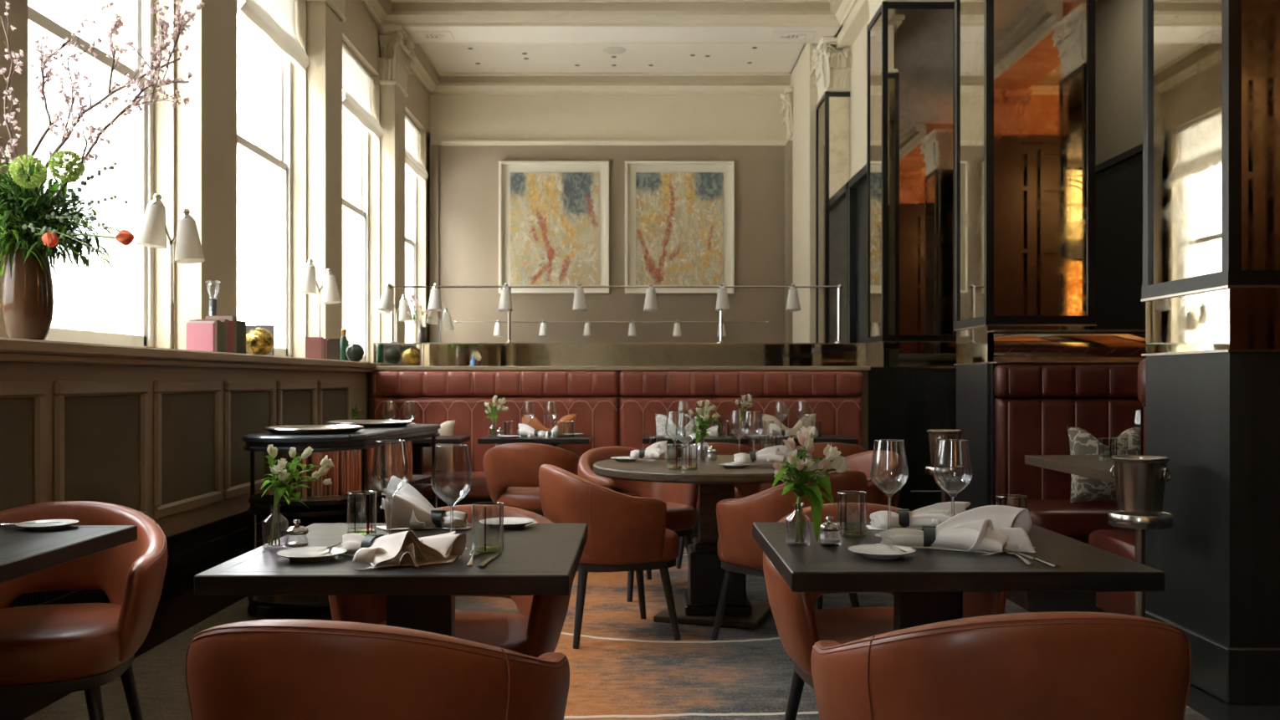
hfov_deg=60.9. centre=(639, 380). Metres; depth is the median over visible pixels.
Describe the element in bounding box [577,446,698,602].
dining chair
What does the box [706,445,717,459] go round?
jar
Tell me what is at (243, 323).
book
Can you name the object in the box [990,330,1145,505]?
booth
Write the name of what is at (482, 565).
table knife
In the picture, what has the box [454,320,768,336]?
lamp
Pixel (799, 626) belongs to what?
dining chair
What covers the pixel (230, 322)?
book
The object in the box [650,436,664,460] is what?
tumbler
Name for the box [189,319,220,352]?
book
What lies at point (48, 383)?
wall
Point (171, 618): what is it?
baseboard
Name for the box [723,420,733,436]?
tumbler
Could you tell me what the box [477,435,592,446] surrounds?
table
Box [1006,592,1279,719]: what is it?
floor
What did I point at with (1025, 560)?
fork
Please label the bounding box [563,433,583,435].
plate
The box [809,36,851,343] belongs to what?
column
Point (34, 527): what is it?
plate
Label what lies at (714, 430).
napkin
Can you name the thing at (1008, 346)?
mirror
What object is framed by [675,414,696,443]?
bowl
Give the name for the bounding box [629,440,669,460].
napkin
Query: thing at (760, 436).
tumbler
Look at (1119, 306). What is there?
wall
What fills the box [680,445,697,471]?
tumbler
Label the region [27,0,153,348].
window
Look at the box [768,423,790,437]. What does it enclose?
napkin
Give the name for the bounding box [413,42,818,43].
trim
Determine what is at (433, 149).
trim
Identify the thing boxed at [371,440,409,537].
wine glass
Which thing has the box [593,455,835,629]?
round table
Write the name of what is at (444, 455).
cushion
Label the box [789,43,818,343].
wall pier
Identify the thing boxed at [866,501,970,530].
napkin
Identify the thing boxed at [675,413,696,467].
wine glass
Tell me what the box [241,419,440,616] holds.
side table
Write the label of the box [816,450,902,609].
dining chair
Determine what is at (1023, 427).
banquette
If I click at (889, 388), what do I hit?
wall
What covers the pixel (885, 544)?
butter knife
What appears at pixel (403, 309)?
table lamp
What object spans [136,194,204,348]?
table lamp
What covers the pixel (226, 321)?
book
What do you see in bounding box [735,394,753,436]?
flower vase
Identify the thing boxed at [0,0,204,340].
flower arrangement
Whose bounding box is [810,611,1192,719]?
dining chair
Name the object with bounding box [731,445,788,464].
napkin
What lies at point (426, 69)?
trim
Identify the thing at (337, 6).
trim
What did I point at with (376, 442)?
bowl
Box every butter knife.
[0,522,62,525]
[316,541,343,552]
[883,542,907,552]
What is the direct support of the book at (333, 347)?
on the window sill
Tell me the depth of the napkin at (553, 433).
7.77 m
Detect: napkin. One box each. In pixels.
[340,530,465,570]
[376,476,471,531]
[517,423,545,437]
[545,425,558,438]
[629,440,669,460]
[665,424,694,437]
[665,442,712,459]
[698,425,718,437]
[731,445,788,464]
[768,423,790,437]
[786,449,813,460]
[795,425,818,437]
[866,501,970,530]
[875,505,1036,555]
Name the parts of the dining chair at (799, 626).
leg, seat frame, seat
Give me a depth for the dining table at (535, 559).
2.40 m
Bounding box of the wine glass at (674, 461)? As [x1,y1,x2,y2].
[665,411,685,463]
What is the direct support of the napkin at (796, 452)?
on the round table at (716, 483)
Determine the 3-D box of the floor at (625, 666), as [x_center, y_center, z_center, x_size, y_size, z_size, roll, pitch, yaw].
[-0.625,1.210,3.840,5.150,0.100,22.080,0,0,0]
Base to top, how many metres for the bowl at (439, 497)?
0.149 m
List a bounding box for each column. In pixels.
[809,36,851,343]
[865,0,956,511]
[953,0,1096,511]
[1141,0,1279,704]
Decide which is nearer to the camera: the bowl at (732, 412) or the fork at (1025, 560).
the fork at (1025, 560)
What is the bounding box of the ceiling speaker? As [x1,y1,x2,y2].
[602,46,625,54]
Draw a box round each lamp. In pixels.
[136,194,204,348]
[296,259,341,337]
[377,283,843,343]
[379,294,413,343]
[425,307,454,343]
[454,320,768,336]
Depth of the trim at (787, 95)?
14.54 m
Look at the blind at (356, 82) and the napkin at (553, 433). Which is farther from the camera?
the blind at (356, 82)
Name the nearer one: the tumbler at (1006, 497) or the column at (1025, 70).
the tumbler at (1006, 497)
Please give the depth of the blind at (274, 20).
8.70 m
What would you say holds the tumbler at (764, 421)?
on the table at (842, 439)
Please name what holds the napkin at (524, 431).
on the table at (555, 442)
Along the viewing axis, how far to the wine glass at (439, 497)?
2.63 m
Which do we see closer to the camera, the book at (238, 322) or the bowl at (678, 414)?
the bowl at (678, 414)
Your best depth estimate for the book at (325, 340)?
7.94 m
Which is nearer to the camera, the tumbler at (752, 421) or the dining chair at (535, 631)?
the dining chair at (535, 631)
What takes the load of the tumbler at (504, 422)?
on the table at (555, 442)
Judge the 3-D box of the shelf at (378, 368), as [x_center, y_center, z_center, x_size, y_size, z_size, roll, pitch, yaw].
[-0.155,-0.096,8.625,3.910,0.032,0.270,0,0,0]
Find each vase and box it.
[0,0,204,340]
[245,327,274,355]
[260,444,334,549]
[350,404,368,419]
[404,293,432,343]
[483,394,509,437]
[687,399,721,460]
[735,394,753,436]
[772,425,849,547]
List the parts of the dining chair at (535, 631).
seat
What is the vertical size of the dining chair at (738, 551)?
0.783 m
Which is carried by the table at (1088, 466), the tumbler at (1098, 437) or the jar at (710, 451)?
the tumbler at (1098, 437)
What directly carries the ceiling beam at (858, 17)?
attached to the ceiling
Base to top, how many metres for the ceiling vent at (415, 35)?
0.020 m
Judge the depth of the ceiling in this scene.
13.99 m
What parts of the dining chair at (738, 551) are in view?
leg, seat, seat frame, backrest, leg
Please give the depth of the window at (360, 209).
11.94 m
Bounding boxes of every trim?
[306,0,346,21]
[360,0,442,94]
[373,24,415,97]
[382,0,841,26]
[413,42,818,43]
[429,144,439,343]
[431,72,791,94]
[440,140,788,145]
[779,87,793,140]
[784,140,793,343]
[791,0,857,72]
[1095,143,1142,173]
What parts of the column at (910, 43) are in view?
frame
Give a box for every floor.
[22,543,1210,719]
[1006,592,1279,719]
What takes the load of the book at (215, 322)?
on the window sill
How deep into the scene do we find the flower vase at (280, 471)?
2.66 m
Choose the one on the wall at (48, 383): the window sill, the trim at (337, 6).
the window sill
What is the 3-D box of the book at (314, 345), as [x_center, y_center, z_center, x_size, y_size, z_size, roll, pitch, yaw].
[-2.360,-0.228,7.875,0.121,0.175,0.030,0,0,0]
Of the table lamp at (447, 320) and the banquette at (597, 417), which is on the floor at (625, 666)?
the banquette at (597, 417)
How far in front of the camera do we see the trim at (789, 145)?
14.53 m
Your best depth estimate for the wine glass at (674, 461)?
5.43 m
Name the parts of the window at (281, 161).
frame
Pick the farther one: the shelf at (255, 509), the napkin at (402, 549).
the shelf at (255, 509)
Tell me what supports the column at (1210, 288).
on the floor at (1199, 700)
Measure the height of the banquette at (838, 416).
1.234 m
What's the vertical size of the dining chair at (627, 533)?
0.783 m
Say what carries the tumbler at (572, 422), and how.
on the table at (555, 442)
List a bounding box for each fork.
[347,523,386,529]
[466,549,479,566]
[1003,549,1034,565]
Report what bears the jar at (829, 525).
on the dining table at (928, 586)
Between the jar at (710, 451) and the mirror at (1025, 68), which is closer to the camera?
the jar at (710, 451)
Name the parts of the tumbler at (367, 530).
glass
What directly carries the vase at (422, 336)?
on the wall at (617, 357)
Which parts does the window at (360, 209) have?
frame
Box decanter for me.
[204,280,220,315]
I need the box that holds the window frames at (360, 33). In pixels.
[0,0,430,362]
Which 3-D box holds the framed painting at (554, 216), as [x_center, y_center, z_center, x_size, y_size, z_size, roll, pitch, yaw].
[-1.173,-2.088,14.835,1.499,1.797,0.085,0,0,0]
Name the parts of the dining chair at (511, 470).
seat, seat frame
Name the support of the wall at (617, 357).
on the floor at (625, 666)
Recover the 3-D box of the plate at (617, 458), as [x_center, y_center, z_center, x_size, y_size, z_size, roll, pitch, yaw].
[-0.073,0.402,5.552,0.155,0.016,0.155,0,0,0]
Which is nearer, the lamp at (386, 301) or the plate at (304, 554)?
the plate at (304, 554)
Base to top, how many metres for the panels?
0.505 m
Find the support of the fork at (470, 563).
on the dining table at (535, 559)
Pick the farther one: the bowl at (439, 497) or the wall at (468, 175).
the wall at (468, 175)
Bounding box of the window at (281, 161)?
[237,47,291,357]
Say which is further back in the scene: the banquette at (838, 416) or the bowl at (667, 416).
the banquette at (838, 416)
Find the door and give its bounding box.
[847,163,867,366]
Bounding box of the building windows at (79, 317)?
[27,23,89,331]
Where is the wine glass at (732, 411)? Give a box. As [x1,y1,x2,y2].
[730,410,748,460]
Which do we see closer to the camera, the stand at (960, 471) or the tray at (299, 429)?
the tray at (299, 429)
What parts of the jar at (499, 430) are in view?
lid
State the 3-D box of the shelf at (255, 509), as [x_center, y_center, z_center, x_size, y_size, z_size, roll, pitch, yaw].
[-1.569,0.625,5.786,0.574,0.020,1.443,0,0,7]
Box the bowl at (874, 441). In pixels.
[870,440,908,495]
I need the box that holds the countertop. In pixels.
[241,424,440,452]
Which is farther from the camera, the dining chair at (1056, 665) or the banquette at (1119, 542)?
the banquette at (1119, 542)
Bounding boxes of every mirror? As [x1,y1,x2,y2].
[374,344,866,366]
[817,97,849,343]
[867,8,956,368]
[956,0,1093,363]
[993,332,1145,361]
[1145,0,1279,353]
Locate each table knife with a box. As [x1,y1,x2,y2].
[476,552,501,568]
[1016,552,1060,568]
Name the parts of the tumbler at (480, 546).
glass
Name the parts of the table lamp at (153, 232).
lamp shade, arm, arm, lamp shade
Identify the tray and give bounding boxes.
[263,424,363,435]
[325,419,412,428]
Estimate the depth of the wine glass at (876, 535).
2.86 m
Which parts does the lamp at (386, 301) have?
lamp shade, post, lamp shade, lamp shade, post, lamp shade, rail, lamp shade, post, lamp shade, lamp shade, post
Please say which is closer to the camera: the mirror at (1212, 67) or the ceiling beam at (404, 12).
the mirror at (1212, 67)
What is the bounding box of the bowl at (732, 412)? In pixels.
[730,411,748,438]
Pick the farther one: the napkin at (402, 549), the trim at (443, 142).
the trim at (443, 142)
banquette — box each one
[359,371,618,523]
[619,371,862,496]
[994,364,1145,544]
[1088,358,1145,615]
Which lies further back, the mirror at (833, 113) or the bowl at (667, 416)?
the mirror at (833, 113)
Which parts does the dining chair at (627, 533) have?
leg, backrest, seat frame, seat, leg, leg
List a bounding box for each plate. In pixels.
[15,519,78,531]
[276,546,347,562]
[479,517,534,528]
[498,435,520,438]
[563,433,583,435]
[610,456,636,461]
[718,462,751,468]
[746,435,767,437]
[848,544,916,559]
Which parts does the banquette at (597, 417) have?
seat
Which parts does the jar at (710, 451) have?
lid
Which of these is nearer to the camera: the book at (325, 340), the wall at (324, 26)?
the book at (325, 340)
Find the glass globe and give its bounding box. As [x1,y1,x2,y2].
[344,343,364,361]
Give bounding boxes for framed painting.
[498,161,609,293]
[624,161,734,293]
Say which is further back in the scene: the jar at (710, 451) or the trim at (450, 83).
the trim at (450, 83)
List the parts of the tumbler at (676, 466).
glass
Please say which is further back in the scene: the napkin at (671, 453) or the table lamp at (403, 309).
the table lamp at (403, 309)
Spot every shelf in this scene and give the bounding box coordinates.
[248,483,433,517]
[248,595,329,608]
[373,366,870,370]
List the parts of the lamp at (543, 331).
lamp shade, lamp shade, lamp shade, rail, lamp shade, lamp shade, lamp shade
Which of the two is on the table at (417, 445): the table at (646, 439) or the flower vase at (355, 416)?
the flower vase at (355, 416)
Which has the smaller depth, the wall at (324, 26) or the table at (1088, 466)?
the table at (1088, 466)
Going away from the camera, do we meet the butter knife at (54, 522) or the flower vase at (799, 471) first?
the flower vase at (799, 471)
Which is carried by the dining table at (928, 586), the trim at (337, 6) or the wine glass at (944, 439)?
the wine glass at (944, 439)
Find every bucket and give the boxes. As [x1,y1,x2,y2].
[926,429,962,468]
[1110,455,1170,517]
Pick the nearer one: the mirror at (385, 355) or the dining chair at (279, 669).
the dining chair at (279, 669)
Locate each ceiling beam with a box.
[402,26,842,42]
[835,0,869,49]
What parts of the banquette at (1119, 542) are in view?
seat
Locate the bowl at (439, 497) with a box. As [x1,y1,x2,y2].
[430,445,472,505]
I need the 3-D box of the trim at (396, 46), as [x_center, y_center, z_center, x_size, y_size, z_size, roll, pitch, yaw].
[-2.795,-3.590,12.272,0.430,0.640,0.758,0,0,0]
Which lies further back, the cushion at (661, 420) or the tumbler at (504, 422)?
the cushion at (661, 420)
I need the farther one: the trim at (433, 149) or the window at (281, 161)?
the trim at (433, 149)
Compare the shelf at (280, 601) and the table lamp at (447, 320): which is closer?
the shelf at (280, 601)
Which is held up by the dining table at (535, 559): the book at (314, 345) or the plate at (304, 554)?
the plate at (304, 554)
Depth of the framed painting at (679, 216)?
14.85 m
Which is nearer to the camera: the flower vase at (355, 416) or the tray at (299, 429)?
the tray at (299, 429)
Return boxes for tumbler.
[347,491,376,536]
[471,501,503,553]
[503,421,512,435]
[558,421,563,437]
[564,421,574,437]
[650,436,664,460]
[666,444,683,470]
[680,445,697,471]
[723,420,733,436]
[752,420,762,435]
[758,435,773,450]
[763,420,773,436]
[774,435,789,445]
[811,420,821,436]
[836,491,866,537]
[995,494,1027,508]
[1098,437,1112,460]
[1111,437,1127,455]
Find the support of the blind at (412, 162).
attached to the window frames at (360, 33)
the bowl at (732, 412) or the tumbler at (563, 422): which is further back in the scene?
the tumbler at (563, 422)
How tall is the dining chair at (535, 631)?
0.783 m
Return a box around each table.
[0,525,137,583]
[194,523,588,637]
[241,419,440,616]
[412,435,470,496]
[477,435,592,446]
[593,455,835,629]
[642,435,748,543]
[745,435,858,446]
[752,522,1165,630]
[1024,455,1140,483]
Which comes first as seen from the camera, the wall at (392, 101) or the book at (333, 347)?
the book at (333, 347)
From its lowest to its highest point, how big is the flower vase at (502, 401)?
0.305 m
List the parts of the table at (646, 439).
plate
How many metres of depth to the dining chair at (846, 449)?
6.65 m
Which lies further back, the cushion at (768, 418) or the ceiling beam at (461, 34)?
the ceiling beam at (461, 34)
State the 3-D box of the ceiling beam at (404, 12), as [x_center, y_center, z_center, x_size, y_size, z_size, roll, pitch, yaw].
[-0.275,-4.035,11.920,5.190,0.250,0.200,0,0,0]
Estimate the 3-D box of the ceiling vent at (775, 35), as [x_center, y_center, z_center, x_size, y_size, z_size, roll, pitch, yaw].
[1.732,-3.900,12.300,0.480,0.020,0.260,0,0,0]
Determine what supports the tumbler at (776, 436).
on the round table at (716, 483)
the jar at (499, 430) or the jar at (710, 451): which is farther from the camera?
the jar at (499, 430)
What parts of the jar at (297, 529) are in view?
lid, jar glass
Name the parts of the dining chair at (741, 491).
leg, backrest, seat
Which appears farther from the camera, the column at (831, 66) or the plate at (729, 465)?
the column at (831, 66)
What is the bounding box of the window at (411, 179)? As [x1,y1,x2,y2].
[404,167,416,343]
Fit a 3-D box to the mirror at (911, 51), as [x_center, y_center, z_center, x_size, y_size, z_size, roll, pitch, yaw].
[2.445,-1.679,9.795,0.650,3.133,0.650,0,0,0]
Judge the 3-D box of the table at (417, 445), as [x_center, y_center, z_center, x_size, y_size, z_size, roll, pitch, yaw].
[-1.643,0.785,7.880,0.755,0.750,0.480,0,0,0]
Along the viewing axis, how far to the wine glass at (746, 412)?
5.51 m
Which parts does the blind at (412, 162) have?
head rail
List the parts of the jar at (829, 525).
jar glass, lid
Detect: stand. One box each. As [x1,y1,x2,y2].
[924,465,964,502]
[1107,510,1172,617]
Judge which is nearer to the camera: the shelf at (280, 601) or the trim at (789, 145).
the shelf at (280, 601)
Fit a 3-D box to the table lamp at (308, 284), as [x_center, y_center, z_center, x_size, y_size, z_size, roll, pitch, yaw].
[-2.469,-0.538,8.378,0.333,0.796,0.160,0,0,0]
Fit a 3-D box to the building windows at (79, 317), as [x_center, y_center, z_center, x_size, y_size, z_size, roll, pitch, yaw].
[-15.000,-2.740,8.600,0.020,12.800,61.200,0,0,0]
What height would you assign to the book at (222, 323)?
0.183 m
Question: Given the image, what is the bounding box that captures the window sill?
[0,337,380,372]
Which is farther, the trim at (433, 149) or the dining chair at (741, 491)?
the trim at (433, 149)
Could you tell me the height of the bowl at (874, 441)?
0.149 m
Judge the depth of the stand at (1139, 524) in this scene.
4.20 m
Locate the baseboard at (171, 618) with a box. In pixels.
[0,512,359,719]
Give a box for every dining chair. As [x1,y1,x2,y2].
[0,501,168,719]
[185,619,569,719]
[328,504,573,657]
[482,443,580,517]
[538,464,680,649]
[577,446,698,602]
[675,442,761,568]
[711,470,867,660]
[762,502,1007,719]
[773,442,869,486]
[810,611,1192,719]
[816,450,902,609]
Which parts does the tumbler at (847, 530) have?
glass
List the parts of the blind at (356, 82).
head rail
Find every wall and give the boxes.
[0,361,372,608]
[175,0,233,349]
[307,0,342,340]
[372,343,870,450]
[380,84,404,343]
[430,94,787,343]
[849,19,869,179]
[868,367,911,511]
[1093,0,1145,330]
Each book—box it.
[186,322,215,352]
[187,321,217,352]
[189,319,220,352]
[204,316,236,353]
[217,319,229,353]
[220,322,224,352]
[229,321,232,353]
[236,320,241,353]
[241,321,245,353]
[305,337,322,358]
[323,338,326,359]
[326,340,340,360]
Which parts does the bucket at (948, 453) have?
handle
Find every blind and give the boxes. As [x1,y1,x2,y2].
[237,0,309,69]
[342,41,382,138]
[404,112,428,181]
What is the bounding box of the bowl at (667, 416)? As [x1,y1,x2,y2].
[665,415,685,440]
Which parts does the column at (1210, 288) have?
frame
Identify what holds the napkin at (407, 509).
on the dining table at (535, 559)
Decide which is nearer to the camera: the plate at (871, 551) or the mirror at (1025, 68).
the plate at (871, 551)
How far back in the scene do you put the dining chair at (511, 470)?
6.65 m
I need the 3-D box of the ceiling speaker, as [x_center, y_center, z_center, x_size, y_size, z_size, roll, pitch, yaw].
[-0.327,-4.154,13.691,0.300,0.012,0.298,0,0,0]
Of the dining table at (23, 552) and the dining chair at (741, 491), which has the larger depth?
the dining chair at (741, 491)
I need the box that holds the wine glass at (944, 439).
[933,439,972,497]
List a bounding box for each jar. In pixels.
[284,519,309,549]
[496,427,504,437]
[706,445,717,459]
[818,516,841,547]
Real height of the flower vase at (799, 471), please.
0.296 m
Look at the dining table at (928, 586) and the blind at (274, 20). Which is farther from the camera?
the blind at (274, 20)
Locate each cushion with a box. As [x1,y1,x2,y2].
[409,419,455,472]
[521,414,576,453]
[655,414,706,450]
[761,414,815,448]
[1066,426,1140,502]
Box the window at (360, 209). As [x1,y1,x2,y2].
[342,122,368,362]
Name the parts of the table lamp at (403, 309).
lamp shade, lamp shade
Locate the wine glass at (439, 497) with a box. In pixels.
[430,444,472,549]
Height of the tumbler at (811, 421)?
0.114 m
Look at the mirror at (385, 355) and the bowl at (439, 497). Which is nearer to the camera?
the bowl at (439, 497)
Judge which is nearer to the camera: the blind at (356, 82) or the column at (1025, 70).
the column at (1025, 70)
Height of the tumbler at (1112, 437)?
0.114 m
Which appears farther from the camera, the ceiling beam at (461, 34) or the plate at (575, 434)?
the ceiling beam at (461, 34)
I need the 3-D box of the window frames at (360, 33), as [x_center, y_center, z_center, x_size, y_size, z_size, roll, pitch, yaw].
[-3.085,-1.500,3.840,0.430,5.320,22.080,0,0,0]
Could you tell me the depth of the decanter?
6.50 m
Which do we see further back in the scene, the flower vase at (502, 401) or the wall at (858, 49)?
the wall at (858, 49)
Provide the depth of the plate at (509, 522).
3.06 m
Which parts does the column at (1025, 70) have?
frame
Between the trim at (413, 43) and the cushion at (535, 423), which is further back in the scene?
the trim at (413, 43)
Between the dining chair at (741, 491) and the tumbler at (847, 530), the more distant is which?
the dining chair at (741, 491)
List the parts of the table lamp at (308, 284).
lamp shade, lamp shade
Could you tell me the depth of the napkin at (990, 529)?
2.62 m
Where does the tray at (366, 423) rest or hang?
on the side table at (350, 444)
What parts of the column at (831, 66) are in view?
frame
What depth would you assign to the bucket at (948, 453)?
6.43 m
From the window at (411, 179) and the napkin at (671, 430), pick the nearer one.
the napkin at (671, 430)
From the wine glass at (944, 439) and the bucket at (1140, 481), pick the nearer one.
the wine glass at (944, 439)
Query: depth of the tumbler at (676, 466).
5.03 m
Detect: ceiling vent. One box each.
[408,31,455,39]
[770,31,815,39]
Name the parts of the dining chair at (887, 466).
leg, backrest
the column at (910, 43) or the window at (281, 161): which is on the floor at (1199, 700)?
the column at (910, 43)
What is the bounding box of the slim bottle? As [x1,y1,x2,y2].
[340,329,347,360]
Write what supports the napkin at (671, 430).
on the table at (646, 439)
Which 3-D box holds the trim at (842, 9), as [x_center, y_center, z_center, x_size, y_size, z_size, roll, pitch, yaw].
[2.140,-4.035,3.840,0.200,0.250,22.080,0,0,0]
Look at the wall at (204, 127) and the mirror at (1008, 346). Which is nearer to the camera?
the mirror at (1008, 346)
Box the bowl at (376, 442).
[371,441,409,497]
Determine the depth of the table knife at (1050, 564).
2.45 m
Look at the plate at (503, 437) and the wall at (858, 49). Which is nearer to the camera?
the plate at (503, 437)
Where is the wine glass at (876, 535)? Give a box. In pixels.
[870,439,908,537]
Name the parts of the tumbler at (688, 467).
glass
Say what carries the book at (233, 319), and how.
on the window sill
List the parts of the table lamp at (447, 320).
lamp shade, lamp shade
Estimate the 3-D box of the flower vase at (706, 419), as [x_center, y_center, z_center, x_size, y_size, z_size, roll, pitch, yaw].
[0.339,0.254,5.499,0.177,0.312,0.129,0,0,-21]
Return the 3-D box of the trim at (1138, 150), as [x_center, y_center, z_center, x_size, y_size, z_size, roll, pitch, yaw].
[4.980,-2.305,7.975,0.040,0.070,10.050,0,0,0]
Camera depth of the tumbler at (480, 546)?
2.61 m
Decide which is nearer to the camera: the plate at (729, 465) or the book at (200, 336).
the plate at (729, 465)
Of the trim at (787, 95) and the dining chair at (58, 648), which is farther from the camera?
the trim at (787, 95)
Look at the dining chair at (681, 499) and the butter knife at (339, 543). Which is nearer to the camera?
the butter knife at (339, 543)
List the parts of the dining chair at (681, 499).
leg, backrest, leg, seat, seat frame, leg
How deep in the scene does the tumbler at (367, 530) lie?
2.85 m
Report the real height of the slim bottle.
0.240 m
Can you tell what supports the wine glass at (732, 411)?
on the round table at (716, 483)
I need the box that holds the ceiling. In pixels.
[424,0,1096,72]
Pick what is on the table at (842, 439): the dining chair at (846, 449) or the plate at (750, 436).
the plate at (750, 436)
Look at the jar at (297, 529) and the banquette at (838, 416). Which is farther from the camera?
the banquette at (838, 416)
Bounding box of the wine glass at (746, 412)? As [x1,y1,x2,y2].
[743,411,763,440]
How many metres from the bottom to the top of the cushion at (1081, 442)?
0.434 m
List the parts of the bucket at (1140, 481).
handle, handle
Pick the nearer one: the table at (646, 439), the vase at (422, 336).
the table at (646, 439)
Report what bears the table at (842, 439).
on the floor at (625, 666)
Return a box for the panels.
[0,389,345,511]

